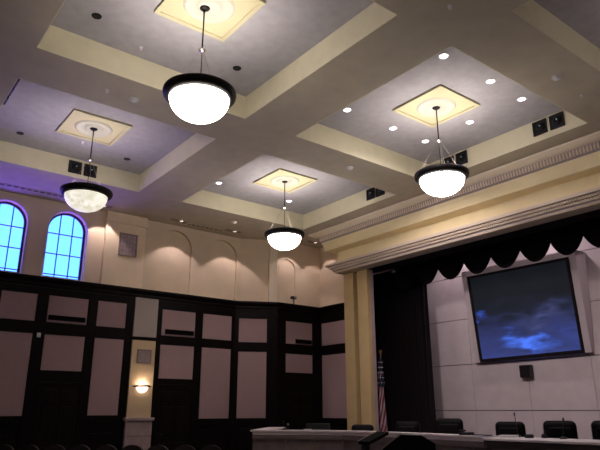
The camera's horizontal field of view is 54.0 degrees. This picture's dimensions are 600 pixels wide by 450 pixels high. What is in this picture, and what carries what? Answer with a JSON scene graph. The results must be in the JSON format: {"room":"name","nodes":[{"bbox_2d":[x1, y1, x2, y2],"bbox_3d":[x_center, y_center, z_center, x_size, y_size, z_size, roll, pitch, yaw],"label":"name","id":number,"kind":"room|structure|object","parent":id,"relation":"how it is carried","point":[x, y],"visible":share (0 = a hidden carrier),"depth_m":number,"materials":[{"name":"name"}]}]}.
{"room":"assembly chamber","nodes":[
{"label":"assembly chamber","id":0,"kind":"room"},
{"bbox_2d":[0,191,240,300],"bbox_3d":[-7.186,2.634,14.594,13.200,7.060,0.450,13,-22,-36],"label":"wall","id":1,"kind":"structure","parent":0,"point":[177,259],"depth_m":17.71,"materials":[{"name":"paint"}]},
{"bbox_2d":[0,197,30,273],"bbox_3d":[-7.567,0.249,15.020,1.170,1.951,0.255,13,-22,-36],"label":"window","id":2,"kind":"structure","parent":1,"relation":"in","point":[1,198],"depth_m":15.25,"materials":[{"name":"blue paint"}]},
{"bbox_2d":[0,331,31,415],"bbox_3d":[-6.991,3.557,14.131,0.836,1.956,0.020,13,-22,-36],"label":"fabric panel","id":3,"kind":"object","parent":1,"relation":"attached to","point":[15,347],"visible":1,"depth_m":14.19,"materials":[{"name":"fabric"}]},
{"bbox_2d":[0,290,37,320],"bbox_3d":[-6.995,2.002,14.620,0.836,0.676,0.020,13,-22,-36],"label":"fabric panel","id":4,"kind":"object","parent":1,"relation":"attached to","point":[13,305],"visible":1,"depth_m":14.61,"materials":[{"name":"fabric"}]},
{"bbox_2d":[31,385,78,449],"bbox_3d":[-6.009,5.083,14.409,0.990,2.250,0.084,13,-22,-36],"label":"door","id":5,"kind":"structure","parent":1,"relation":"in","point":[56,405],"depth_m":14.53,"materials":[{"name":"brown wood"}]},
{"bbox_2d":[40,334,84,370],"bbox_3d":[-6.035,3.264,15.007,1.006,0.876,0.020,13,-22,-36],"label":"fabric panel","id":6,"kind":"object","parent":1,"relation":"attached to","point":[60,353],"visible":1,"depth_m":14.99,"materials":[{"name":"fabric"}]},
{"bbox_2d":[39,209,89,281],"bbox_3d":[-6.346,0.532,15.932,1.170,1.951,0.255,13,-22,-36],"label":"window","id":7,"kind":"structure","parent":1,"relation":"in","point":[52,216],"depth_m":16.02,"materials":[{"name":"blue glass"}]},
{"bbox_2d":[46,295,88,324],"bbox_3d":[-6.038,2.224,15.334,1.006,0.676,0.020,13,-22,-36],"label":"fabric panel","id":8,"kind":"object","parent":1,"relation":"attached to","point":[61,306],"visible":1,"depth_m":15.33,"materials":[{"name":"fabric"}]},
{"bbox_2d":[48,315,85,322],"bbox_3d":[-6.025,2.424,15.238,0.930,0.120,0.045,13,-22,-36],"label":"grille","id":9,"kind":"object","parent":8,"relation":"attached to","point":[50,317],"visible":1,"depth_m":15.22,"materials":[{"name":"black metal"}]},
{"bbox_2d":[87,338,123,414],"bbox_3d":[-5.115,3.992,15.530,0.796,1.956,0.020,13,-22,-36],"label":"fabric panel","id":10,"kind":"object","parent":1,"relation":"attached to","point":[104,390],"visible":1,"depth_m":15.51,"materials":[{"name":"fabric"}]},
{"bbox_2d":[96,301,126,327],"bbox_3d":[-5.120,2.437,16.019,0.796,0.676,0.020,13,-22,-36],"label":"fabric panel","id":11,"kind":"object","parent":1,"relation":"attached to","point":[109,314],"visible":1,"depth_m":16.00,"materials":[{"name":"fabric"}]},
{"bbox_2d":[0,271,236,449],"bbox_3d":[-7.040,3.586,14.087,12.780,4.940,0.280,13,-22,-36],"label":"trim","id":12,"kind":"structure","parent":1,"relation":"attached to","point":[92,431],"depth_m":15.56,"materials":[{"name":"brown wood"}]},
{"bbox_2d":[99,211,147,288],"bbox_3d":[-4.989,0.722,16.734,1.240,2.120,0.170,13,-22,-36],"label":"pilaster","id":13,"kind":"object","parent":1,"relation":"attached to","point":[118,270],"depth_m":16.63,"materials":[{"name":"beige paint"}]},
{"bbox_2d":[118,232,137,257],"bbox_3d":[-4.897,0.568,16.778,0.540,0.660,0.030,13,-22,-36],"label":"air vent","id":14,"kind":"object","parent":1,"relation":"attached to","point":[127,242],"visible":1,"depth_m":16.78,"materials":[{"name":"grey metal"}]},
{"bbox_2d":[122,417,153,449],"bbox_3d":[-4.306,5.844,15.513,0.830,1.470,0.190,13,-22,-36],"label":"trim","id":15,"kind":"structure","parent":1,"relation":"attached to","point":[137,431],"depth_m":15.58,"materials":[{"name":"stone"}]},
{"bbox_2d":[126,340,155,417],"bbox_3d":[-4.343,4.189,16.066,0.680,2.040,0.100,13,-22,-36],"label":"wall panel","id":16,"kind":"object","parent":1,"relation":"attached to","point":[138,403],"depth_m":15.98,"materials":[{"name":"paint"}]},
{"bbox_2d":[133,385,151,392],"bbox_3d":[-4.225,4.421,15.888,0.540,0.190,0.227,13,-22,-36],"label":"wall sconce","id":17,"kind":"object","parent":1,"relation":"attached to","point":[141,388],"visible":1,"depth_m":15.84,"materials":[{"name":"white glass"}]},
{"bbox_2d":[137,349,151,363],"bbox_3d":[-4.285,3.616,16.209,0.410,0.380,0.030,13,-22,-36],"label":"air vent","id":18,"kind":"object","parent":1,"relation":"attached to","point":[143,355],"visible":1,"depth_m":16.21,"materials":[{"name":"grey metal"}]},
{"bbox_2d":[132,297,158,337],"bbox_3d":[-4.347,2.606,16.564,0.680,1.080,0.100,13,-22,-36],"label":"wall panel","id":19,"kind":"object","parent":1,"relation":"attached to","point":[146,309],"depth_m":16.51,"materials":[{"name":"grey paint"}]},
{"bbox_2d":[154,387,191,449],"bbox_3d":[-3.507,5.662,16.276,1.040,2.250,0.084,13,-22,-36],"label":"door","id":20,"kind":"structure","parent":1,"relation":"in","point":[173,409],"depth_m":16.37,"materials":[{"name":"brown wood"}]},
{"bbox_2d":[158,345,193,378],"bbox_3d":[-3.533,3.925,16.849,1.056,0.926,0.020,13,-22,-36],"label":"fabric panel","id":21,"kind":"object","parent":1,"relation":"attached to","point":[175,362],"visible":1,"depth_m":16.83,"materials":[{"name":"fabric"}]},
{"bbox_2d":[161,309,195,337],"bbox_3d":[-3.535,2.880,17.177,1.056,0.736,0.020,13,-22,-36],"label":"fabric panel","id":22,"kind":"object","parent":1,"relation":"attached to","point":[171,319],"visible":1,"depth_m":17.17,"materials":[{"name":"fabric"}]},
{"bbox_2d":[165,329,193,335],"bbox_3d":[-3.491,3.121,17.094,0.900,0.130,0.045,13,-22,-36],"label":"grille","id":23,"kind":"object","parent":22,"relation":"attached to","point":[167,331],"visible":1,"depth_m":17.09,"materials":[{"name":"black metal"}]},
{"bbox_2d":[198,347,230,418],"bbox_3d":[-2.515,4.675,17.445,0.996,2.006,0.020,13,-22,-36],"label":"fabric panel","id":24,"kind":"object","parent":1,"relation":"attached to","point":[215,362],"visible":1,"depth_m":17.42,"materials":[{"name":"fabric"}]},
{"bbox_2d":[202,314,231,340],"bbox_3d":[-2.519,3.115,17.936,0.996,0.736,0.020,13,-22,-36],"label":"fabric panel","id":25,"kind":"object","parent":1,"relation":"attached to","point":[218,327],"visible":1,"depth_m":17.92,"materials":[{"name":"fabric"}]},
{"bbox_2d":[239,239,278,301],"bbox_3d":[-1.514,3.848,18.509,1.687,7.060,0.500,3,-18,-11],"label":"wall","id":26,"kind":"structure","parent":0,"point":[254,264],"depth_m":19.21,"materials":[{"name":"paint"}]},
{"bbox_2d":[236,352,265,417],"bbox_3d":[-1.468,4.850,17.910,0.876,1.946,0.020,3,-18,-11],"label":"fabric panel","id":27,"kind":"object","parent":26,"relation":"attached to","point":[251,380],"visible":1,"depth_m":17.89,"materials":[{"name":"fabric"}]},
{"bbox_2d":[239,318,266,342],"bbox_3d":[-1.472,3.295,18.399,0.876,0.726,0.020,3,-18,-11],"label":"fabric panel","id":28,"kind":"object","parent":26,"relation":"attached to","point":[250,330],"visible":1,"depth_m":18.39,"materials":[{"name":"fabric"}]},
{"bbox_2d":[231,301,278,449],"bbox_3d":[-1.392,4.784,17.952,1.417,4.940,0.280,3,-18,-11],"label":"trim","id":29,"kind":"structure","parent":26,"relation":"attached to","point":[241,439],"depth_m":18.12,"materials":[{"name":"brown wood"}]},
{"bbox_2d":[268,243,276,301],"bbox_3d":[-0.886,1.494,19.227,0.260,2.120,0.200,3,-18,-11],"label":"trim","id":30,"kind":"structure","parent":26,"relation":"attached to","point":[272,268],"depth_m":19.09,"materials":[{"name":"beige paint"}]},
{"bbox_2d":[277,244,319,306],"bbox_3d":[-0.286,4.132,19.423,2.200,7.060,1.100,13,-22,-36],"label":"wall","id":31,"kind":"structure","parent":0,"point":[299,266],"depth_m":19.82,"materials":[{"name":"paint"}]},
{"bbox_2d":[276,302,320,429],"bbox_3d":[-0.011,4.989,18.618,1.840,4.940,0.280,13,-22,-36],"label":"trim","id":32,"kind":"structure","parent":31,"relation":"attached to","point":[286,311],"depth_m":18.79,"materials":[{"name":"brown wood"}]},
{"bbox_2d":[285,389,312,429],"bbox_3d":[0.000,6.250,18.178,1.060,2.250,0.084,13,-22,-36],"label":"door","id":33,"kind":"structure","parent":31,"relation":"in","point":[299,403],"depth_m":18.32,"materials":[{"name":"brown wood"}]},
{"bbox_2d":[286,321,311,345],"bbox_3d":[-0.028,3.511,19.066,1.076,0.706,0.020,13,-22,-36],"label":"fabric panel","id":34,"kind":"object","parent":31,"relation":"attached to","point":[294,330],"visible":1,"depth_m":19.04,"materials":[{"name":"fabric"}]},
{"bbox_2d":[295,339,311,344],"bbox_3d":[0.119,3.780,19.058,0.640,0.130,0.045,13,-22,-36],"label":"grille","id":35,"kind":"object","parent":34,"relation":"attached to","point":[299,341],"visible":1,"depth_m":19.03,"materials":[{"name":"black metal"}]},
{"bbox_2d":[286,354,311,373],"bbox_3d":[-0.025,4.422,18.780,1.076,0.576,0.020,13,-22,-36],"label":"fabric panel","id":36,"kind":"object","parent":31,"relation":"attached to","point":[295,363],"visible":1,"depth_m":18.76,"materials":[{"name":"fabric"}]},
{"bbox_2d":[0,0,599,248],"bbox_3d":[0.728,-2.793,10.265,18.600,0.681,19.600,13,-22,-36],"label":"ceiling","id":37,"kind":"structure","parent":0,"point":[302,63],"depth_m":11.06,"materials":[{"name":"paint"}]},
{"bbox_2d":[0,183,63,197],"bbox_3d":[-6.950,-0.909,15.037,2.000,0.015,0.140,13,-22,-36],"label":"ceiling vent","id":38,"kind":"object","parent":37,"relation":"in","point":[3,184],"visible":0.91,"depth_m":15.09,"materials":[{"name":"paint"}]},
{"bbox_2d":[68,160,81,174],"bbox_3d":[-5.459,-1.409,14.317,0.310,0.310,0.072,13,-22,-36],"label":"recessed light","id":39,"kind":"object","parent":37,"relation":"in","point":[75,167],"visible":1,"depth_m":14.31,"materials":[{"name":"black plastic"}]},
{"bbox_2d":[60,127,112,212],"bbox_3d":[-4.487,-1.203,12.543,1.060,1.913,1.060,13,-22,-36],"label":"pendant lamp","id":40,"kind":"object","parent":37,"relation":"hanging from","point":[86,197],"visible":1,"depth_m":12.05,"materials":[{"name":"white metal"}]},
{"bbox_2d":[83,164,96,177],"bbox_3d":[-5.167,-1.342,14.535,0.310,0.310,0.072,13,-22,-36],"label":"recessed light","id":41,"kind":"object","parent":37,"relation":"in","point":[86,166],"visible":0.81,"depth_m":14.53,"materials":[{"name":"black plastic"}]},
{"bbox_2d":[56,108,131,145],"bbox_3d":[-4.490,-2.097,12.824,1.240,0.051,1.240,13,-22,-36],"label":"ceiling medallion","id":42,"kind":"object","parent":37,"relation":"attached to","point":[78,123],"depth_m":12.77,"materials":[{"name":"beige"}]},
{"bbox_2d":[91,13,101,18],"bbox_3d":[-3.176,-3.259,9.197,0.156,0.012,0.156,13,-22,-36],"label":"recessed light","id":43,"kind":"object","parent":37,"relation":"in","point":[94,15],"visible":1,"depth_m":9.19,"materials":[{"name":"brown metal"}]},
{"bbox_2d":[129,96,138,102],"bbox_3d":[-3.013,-2.266,10.693,0.180,0.050,0.180,13,-22,-36],"label":"smoke detector","id":44,"kind":"object","parent":37,"relation":"attached to","point":[133,99],"visible":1,"depth_m":10.65,"materials":[{"name":"white plastic"}]},
{"bbox_2d":[170,218,188,222],"bbox_3d":[-3.579,-0.125,17.538,0.540,0.030,0.180,13,-22,-36],"label":"recessed light","id":45,"kind":"object","parent":37,"relation":"in","point":[173,219],"visible":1,"depth_m":17.49,"materials":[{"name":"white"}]},
{"bbox_2d":[162,5,235,123],"bbox_3d":[-1.455,-2.417,8.704,1.060,1.913,1.060,13,-22,-36],"label":"pendant lamp","id":46,"kind":"object","parent":37,"relation":"hanging from","point":[197,98],"visible":1,"depth_m":8.22,"materials":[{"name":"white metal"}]},
{"bbox_2d":[181,222,224,231],"bbox_3d":[-2.978,0.064,18.171,1.500,0.015,0.140,13,-22,-36],"label":"ceiling vent","id":47,"kind":"object","parent":37,"relation":"in","point":[181,222],"visible":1,"depth_m":18.14,"materials":[{"name":"metal"}]},
{"bbox_2d":[154,0,265,41],"bbox_3d":[-1.381,-3.316,8.969,1.240,0.051,1.240,13,-22,-36],"label":"trim","id":48,"kind":"structure","parent":37,"relation":"attached to","point":[224,17],"depth_m":9.11,"materials":[{"name":"beige paint"}]},
{"bbox_2d":[225,229,240,232],"bbox_3d":[-2.106,0.197,18.577,0.540,0.030,0.180,13,-22,-36],"label":"recessed light","id":49,"kind":"object","parent":37,"relation":"in","point":[229,230],"visible":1,"depth_m":18.56,"materials":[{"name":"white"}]},
{"bbox_2d":[233,66,240,70],"bbox_3d":[-1.135,-2.821,10.611,0.156,0.012,0.156,13,-22,-36],"label":"recessed light","id":50,"kind":"object","parent":37,"relation":"in","point":[236,68],"visible":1,"depth_m":10.61,"materials":[{"name":"brown metal"}]},
{"bbox_2d":[264,181,304,249],"bbox_3d":[-0.406,-0.276,15.528,1.060,1.913,1.060,13,-22,-36],"label":"pendant lamp","id":51,"kind":"object","parent":37,"relation":"hanging from","point":[281,238],"visible":1,"depth_m":15.02,"materials":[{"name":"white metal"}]},
{"bbox_2d":[253,168,316,192],"bbox_3d":[-0.409,-1.170,15.809,1.240,0.051,1.240,13,-22,-36],"label":"trim","id":52,"kind":"structure","parent":37,"relation":"attached to","point":[273,180],"depth_m":15.77,"materials":[{"name":"beige"}]},
{"bbox_2d":[343,108,351,111],"bbox_3d":[0.972,-2.359,12.099,0.195,0.012,0.195,13,-22,-36],"label":"recessed light","id":53,"kind":"object","parent":37,"relation":"in","point":[344,109],"visible":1,"depth_m":12.10,"materials":[{"name":"white plastic"}]},
{"bbox_2d":[366,187,374,200],"bbox_3d":[1.934,-0.860,16.233,0.072,0.310,0.310,13,-22,-36],"label":"recessed light","id":54,"kind":"object","parent":37,"relation":"in","point":[370,193],"visible":0.98,"depth_m":16.22,"materials":[{"name":"black plastic"}]},
{"bbox_2d":[375,188,384,196],"bbox_3d":[2.156,-0.945,15.962,0.072,0.310,0.310,13,-22,-36],"label":"recessed light","id":55,"kind":"object","parent":37,"relation":"in","point":[379,192],"visible":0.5,"depth_m":15.95,"materials":[{"name":"black plastic"}]},
{"bbox_2d":[393,84,479,127],"bbox_3d":[2.765,-2.386,11.966,1.240,0.051,1.240,13,-22,-36],"label":"trim","id":56,"kind":"structure","parent":37,"relation":"attached to","point":[452,104],"depth_m":11.92,"materials":[{"name":"beige paint"}]},
{"bbox_2d":[414,106,469,196],"bbox_3d":[2.768,-1.492,11.685,1.060,1.913,1.060,13,-22,-36],"label":"pendant lamp","id":57,"kind":"object","parent":37,"relation":"hanging from","point":[444,179],"visible":1,"depth_m":11.19,"materials":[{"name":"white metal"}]},
{"bbox_2d":[438,53,448,58],"bbox_3d":[2.503,-2.940,10.262,0.195,0.012,0.195,13,-22,-36],"label":"recessed light","id":58,"kind":"object","parent":37,"relation":"in","point":[442,55],"visible":1,"depth_m":10.26,"materials":[{"name":"white plastic"}]},
{"bbox_2d":[443,155,453,162],"bbox_3d":[3.578,-1.494,14.227,0.072,0.310,0.310,13,-22,-36],"label":"recessed light","id":59,"kind":"object","parent":37,"relation":"in","point":[448,159],"visible":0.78,"depth_m":14.20,"materials":[{"name":"black plastic"}]},
{"bbox_2d":[455,150,467,164],"bbox_3d":[3.812,-1.585,13.941,0.072,0.310,0.310,13,-22,-36],"label":"recessed light","id":60,"kind":"object","parent":37,"relation":"in","point":[461,158],"visible":0.99,"depth_m":13.92,"materials":[{"name":"black plastic"}]},
{"bbox_2d":[465,120,473,123],"bbox_3d":[3.640,-2.201,12.624,0.195,0.012,0.195,13,-22,-36],"label":"recessed light","id":61,"kind":"object","parent":37,"relation":"in","point":[468,121],"visible":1,"depth_m":12.62,"materials":[{"name":"white plastic"}]},
{"bbox_2d":[485,78,495,83],"bbox_3d":[3.581,-2.694,11.055,0.195,0.012,0.195,13,-22,-36],"label":"recessed light","id":62,"kind":"object","parent":37,"relation":"in","point":[489,81],"visible":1,"depth_m":11.06,"materials":[{"name":"white plastic"}]},
{"bbox_2d":[517,97,526,101],"bbox_3d":[4.404,-2.496,11.693,0.195,0.012,0.195,13,-22,-36],"label":"recessed light","id":63,"kind":"object","parent":37,"relation":"in","point":[520,99],"visible":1,"depth_m":11.69,"materials":[{"name":"white plastic"}]},
{"bbox_2d":[532,118,547,136],"bbox_3d":[5.049,-2.063,12.431,0.072,0.310,0.310,13,-22,-36],"label":"speaker","id":64,"kind":"object","parent":37,"relation":"in","point":[539,127],"visible":1,"depth_m":12.42,"materials":[{"name":"black plastic"}]},
{"bbox_2d":[548,111,564,129],"bbox_3d":[5.283,-2.153,12.146,0.072,0.310,0.310,13,-22,-36],"label":"speaker","id":65,"kind":"object","parent":37,"relation":"in","point":[557,120],"visible":1,"depth_m":12.13,"materials":[{"name":"black plastic"}]},
{"bbox_2d":[552,74,562,80],"bbox_3d":[4.380,-2.497,10.024,0.180,0.050,0.180,13,-22,-36],"label":"smoke detector","id":66,"kind":"object","parent":37,"relation":"attached to","point":[558,76],"visible":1,"depth_m":9.99,"materials":[{"name":"white plastic"}]},
{"bbox_2d":[320,247,343,306],"bbox_3d":[1.419,3.985,18.970,0.500,7.060,2.150,13,-22,-36],"label":"wall","id":67,"kind":"structure","parent":0,"point":[331,283],"depth_m":19.92,"materials":[{"name":"paint"}]},
{"bbox_2d":[320,302,346,429],"bbox_3d":[1.249,4.931,18.444,0.280,4.940,1.920,13,-22,-36],"label":"trim","id":68,"kind":"structure","parent":67,"relation":"attached to","point":[335,312],"depth_m":18.99,"materials":[{"name":"brown wood"}]},
{"bbox_2d":[322,320,344,345],"bbox_3d":[1.082,3.509,19.103,0.020,0.726,1.156,13,-22,-36],"label":"fabric panel","id":69,"kind":"object","parent":67,"relation":"attached to","point":[333,333],"visible":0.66,"depth_m":19.08,"materials":[{"name":"fabric"}]},
{"bbox_2d":[322,353,346,417],"bbox_3d":[1.086,5.097,18.604,0.020,1.976,1.156,13,-22,-36],"label":"fabric panel","id":70,"kind":"object","parent":67,"relation":"attached to","point":[333,366],"visible":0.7,"depth_m":18.59,"materials":[{"name":"fabric"}]},
{"bbox_2d":[373,269,391,415],"bbox_3d":[2.569,4.081,19.269,2.400,7.050,0.170,13,-22,-36],"label":"wall","id":71,"kind":"structure","parent":0,"point":[390,269],"depth_m":19.71,"materials":[{"name":"paint"}]},
{"bbox_2d":[354,209,599,272],"bbox_3d":[6.754,-0.987,12.769,0.600,1.320,16.500,13,-22,-36],"label":"wall header","id":72,"kind":"structure","parent":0,"point":[596,213],"depth_m":14.85,"materials":[{"name":"beige paint"}]},
{"bbox_2d":[344,269,378,430],"bbox_3d":[1.855,4.213,17.464,0.400,5.720,1.040,13,-22,-36],"label":"column","id":73,"kind":"structure","parent":72,"relation":"attached to","point":[360,344],"depth_m":17.44,"materials":[{"name":"paint"}]},
{"bbox_2d":[308,131,599,274],"bbox_3d":[6.168,-0.972,12.776,1.510,1.340,17.240,13,-22,-36],"label":"trim","id":74,"kind":"structure","parent":72,"relation":"attached to","point":[561,181],"depth_m":14.39,"materials":[{"name":"paint"}]},
{"bbox_2d":[376,217,599,288],"bbox_3d":[5.405,0.690,15.625,0.174,0.920,9.550,13,-22,-36],"label":"swag valance","id":75,"kind":"object","parent":72,"relation":"hanging from","point":[565,240],"visible":0.74,"depth_m":15.54,"materials":[{"name":"black fabric"}]},
{"bbox_2d":[427,237,599,439],"bbox_3d":[8.617,2.257,13.602,0.400,7.100,17.100,13,-22,-36],"label":"wall","id":76,"kind":"structure","parent":0,"point":[483,395],"depth_m":16.44,"materials":[{"name":"grey paint"}]},
{"bbox_2d":[519,364,533,377],"bbox_3d":[6.125,3.952,15.922,0.180,0.330,0.340,13,-22,-36],"label":"wall speaker","id":77,"kind":"object","parent":76,"relation":"attached to","point":[526,371],"visible":1,"depth_m":15.84,"materials":[{"name":"black plastic"}]},
{"bbox_2d":[461,250,593,362],"bbox_3d":[6.088,2.318,16.115,0.588,2.617,3.603,13,-22,-36],"label":"projection screen","id":78,"kind":"object","parent":76,"relation":"attached to","point":[526,308],"visible":0.97,"depth_m":15.86,"materials":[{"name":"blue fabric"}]},
{"bbox_3d":[0.779,4.340,7.983,18.600,0.200,19.500,13,-22,-36],"label":"floor","id":79,"kind":"structure","parent":0,"visible":0},
{"bbox_2d":[0,445,13,449],"bbox_3d":[-6.274,5.221,12.660,0.500,0.960,0.510,-3,-18,10],"label":"chair","id":80,"kind":"object","parent":79,"relation":"on","point":[2,447],"visible":1,"depth_m":12.54,"materials":[{"name":"brown fabric"}]},
{"bbox_2d":[19,445,39,449],"bbox_3d":[-5.716,5.208,12.623,0.500,0.960,0.510,-4,-18,11],"label":"chair","id":81,"kind":"object","parent":79,"relation":"on","point":[26,447],"visible":1,"depth_m":12.51,"materials":[{"name":"brown fabric"}]},
{"bbox_2d":[45,445,65,449],"bbox_3d":[-5.157,5.194,12.585,0.500,0.960,0.510,-3,-18,9],"label":"chair","id":82,"kind":"object","parent":79,"relation":"on","point":[52,447],"visible":1,"depth_m":12.47,"materials":[{"name":"brown fabric"}]},
{"bbox_2d":[70,445,90,449],"bbox_3d":[-4.601,5.181,12.547,0.500,0.960,0.510,-4,-18,12],"label":"chair","id":83,"kind":"object","parent":79,"relation":"on","point":[77,447],"visible":1,"depth_m":12.44,"materials":[{"name":"brown fabric"}]},
{"bbox_2d":[96,445,116,449],"bbox_3d":[-4.042,5.167,12.509,0.500,0.960,0.510,-3,-18,9],"label":"chair","id":84,"kind":"object","parent":79,"relation":"on","point":[103,447],"visible":1,"depth_m":12.40,"materials":[{"name":"brown fabric"}]},
{"bbox_2d":[122,445,142,449],"bbox_3d":[-3.484,5.154,12.472,0.500,0.960,0.510,-3,-18,10],"label":"chair","id":85,"kind":"object","parent":79,"relation":"on","point":[129,447],"visible":1,"depth_m":12.36,"materials":[{"name":"brown fabric"}]},
{"bbox_2d":[148,445,168,449],"bbox_3d":[-2.927,5.141,12.434,0.500,0.960,0.510,-4,-18,12],"label":"chair","id":86,"kind":"object","parent":79,"relation":"on","point":[155,447],"visible":1,"depth_m":12.33,"materials":[{"name":"brown fabric"}]},
{"bbox_2d":[174,445,194,449],"bbox_3d":[-2.368,5.127,12.396,0.500,0.960,0.510,-3,-18,9],"label":"chair","id":87,"kind":"object","parent":79,"relation":"on","point":[182,447],"visible":1,"depth_m":12.29,"materials":[{"name":"brown fabric"}]},
{"bbox_2d":[200,445,220,449],"bbox_3d":[-1.811,5.114,12.359,0.500,0.960,0.510,-4,-18,12],"label":"chair","id":88,"kind":"object","parent":79,"relation":"on","point":[208,447],"visible":1,"depth_m":12.25,"materials":[{"name":"brown fabric"}]},
{"bbox_2d":[357,431,388,449],"bbox_3d":[1.190,4.163,9.927,0.630,1.300,0.330,13,-22,-36],"label":"lectern","id":89,"kind":"object","parent":79,"relation":"on","point":[365,442],"visible":1,"depth_m":10.03,"materials":[{"name":"black laminate"}]},
{"bbox_2d":[250,427,497,449],"bbox_3d":[0.937,5.173,12.971,2.279,1.200,7.645,13,-22,-36],"label":"desk","id":90,"kind":"object","parent":79,"relation":"on","point":[268,438],"visible":0.78,"depth_m":13.41,"materials":[{"name":"stone"}]},
{"bbox_2d":[306,423,329,429],"bbox_3d":[0.453,5.101,14.730,0.600,0.270,0.240,-3,-18,9],"label":"monitor","id":91,"kind":"object","parent":90,"relation":"on","point":[314,426],"visible":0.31,"depth_m":14.72,"materials":[{"name":"black plastic"}]},
{"bbox_2d":[459,430,473,434],"bbox_3d":[3.085,3.847,10.921,0.190,0.090,0.220,13,-22,-36],"label":"desk phone","id":92,"kind":"object","parent":90,"relation":"on","point":[461,432],"visible":0.97,"depth_m":10.87,"materials":[{"name":"black plastic"}]},
{"bbox_2d":[472,434,492,435],"bbox_3d":[3.298,3.801,10.658,0.120,0.018,0.360,13,-22,-36],"label":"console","id":93,"kind":"object","parent":90,"relation":"on","point":[472,434],"visible":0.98,"depth_m":10.66,"materials":[{"name":"black plastic"}]},
{"bbox_2d":[382,433,435,449],"bbox_3d":[1.706,3.910,9.126,0.825,1.300,0.500,-3,-18,9],"label":"lectern","id":94,"kind":"object","parent":79,"relation":"on","point":[402,442],"visible":1,"depth_m":9.08,"materials":[{"name":"black laminate"}]},
{"bbox_2d":[482,437,599,449],"bbox_3d":[5.460,3.517,7.714,0.840,1.185,6.540,13,-22,-36],"label":"desk","id":95,"kind":"object","parent":79,"relation":"on","point":[493,443],"visible":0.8,"depth_m":9.41,"materials":[{"name":"brown wood"}]},
{"bbox_2d":[498,435,518,436],"bbox_3d":[3.654,3.697,10.316,0.280,0.030,0.240,-12,-21,33],"label":"paper sheet","id":96,"kind":"object","parent":95,"relation":"on","point":[498,435],"visible":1,"depth_m":10.23,"materials":[{"name":"grey paper"}]},
{"bbox_2d":[524,434,533,437],"bbox_3d":[3.900,3.592,10.019,0.140,0.060,0.100,-12,-21,33],"label":"box","id":97,"kind":"object","parent":95,"relation":"on","point":[525,435],"visible":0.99,"depth_m":9.98,"materials":[{"name":"black plastic"}]},
{"bbox_3d":[5.023,5.237,11.710,6.400,0.300,13.900,13,-22,-36],"label":"floor","id":98,"kind":"structure","parent":0,"visible":0},
{"bbox_2d":[351,424,373,430],"bbox_3d":[1.462,5.409,14.398,0.710,0.998,0.667,-8,-19,22],"label":"swivel chair","id":99,"kind":"object","parent":98,"relation":"on","point":[357,427],"visible":0.16,"depth_m":14.69,"materials":[{"name":"black leather"}]},
{"bbox_2d":[378,349,387,430],"bbox_3d":[2.457,5.275,17.515,0.344,3.120,0.340,13,-22,-36],"label":"flag","id":100,"kind":"object","parent":98,"relation":"on","point":[381,400],"visible":0.98,"depth_m":17.48,"materials":[{"name":"multicoloured fabric"}]},
{"bbox_2d":[373,271,436,432],"bbox_3d":[3.140,4.101,18.021,0.155,5.640,2.240,13,-22,-36],"label":"stage curtain","id":101,"kind":"object","parent":98,"relation":"on","point":[402,327],"visible":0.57,"depth_m":17.98,"materials":[{"name":"black fabric"}]},
{"bbox_2d":[395,421,419,432],"bbox_3d":[2.385,5.005,13.286,0.710,1.098,0.667,-8,-19,22],"label":"swivel chair","id":102,"kind":"object","parent":98,"relation":"on","point":[400,426],"visible":0.26,"depth_m":13.56,"materials":[{"name":"black leather"}]},
{"bbox_2d":[436,418,463,433],"bbox_3d":[3.136,4.681,12.380,0.710,1.168,0.667,-8,-19,22],"label":"swivel chair","id":103,"kind":"object","parent":98,"relation":"on","point":[443,425],"visible":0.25,"depth_m":12.65,"materials":[{"name":"black leather"}]},
{"bbox_2d":[495,421,525,436],"bbox_3d":[4.018,4.365,11.298,0.710,1.118,0.667,-11,-20,30],"label":"swivel chair","id":104,"kind":"object","parent":98,"relation":"on","point":[502,428],"visible":0.34,"depth_m":11.56,"materials":[{"name":"black leather"}]},
{"bbox_2d":[543,421,577,438],"bbox_3d":[4.676,4.096,10.499,0.710,1.148,0.667,-9,-19,25],"label":"swivel chair","id":105,"kind":"object","parent":98,"relation":"on","point":[553,429],"visible":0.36,"depth_m":10.76,"materials":[{"name":"black leather"}]},
{"bbox_2d":[591,421,599,439],"bbox_3d":[5.206,3.887,9.854,0.710,1.158,0.667,-12,-21,33],"label":"swivel chair","id":106,"kind":"object","parent":98,"relation":"on","point":[595,425],"visible":0.54,"depth_m":10.25,"materials":[{"name":"black leather"}]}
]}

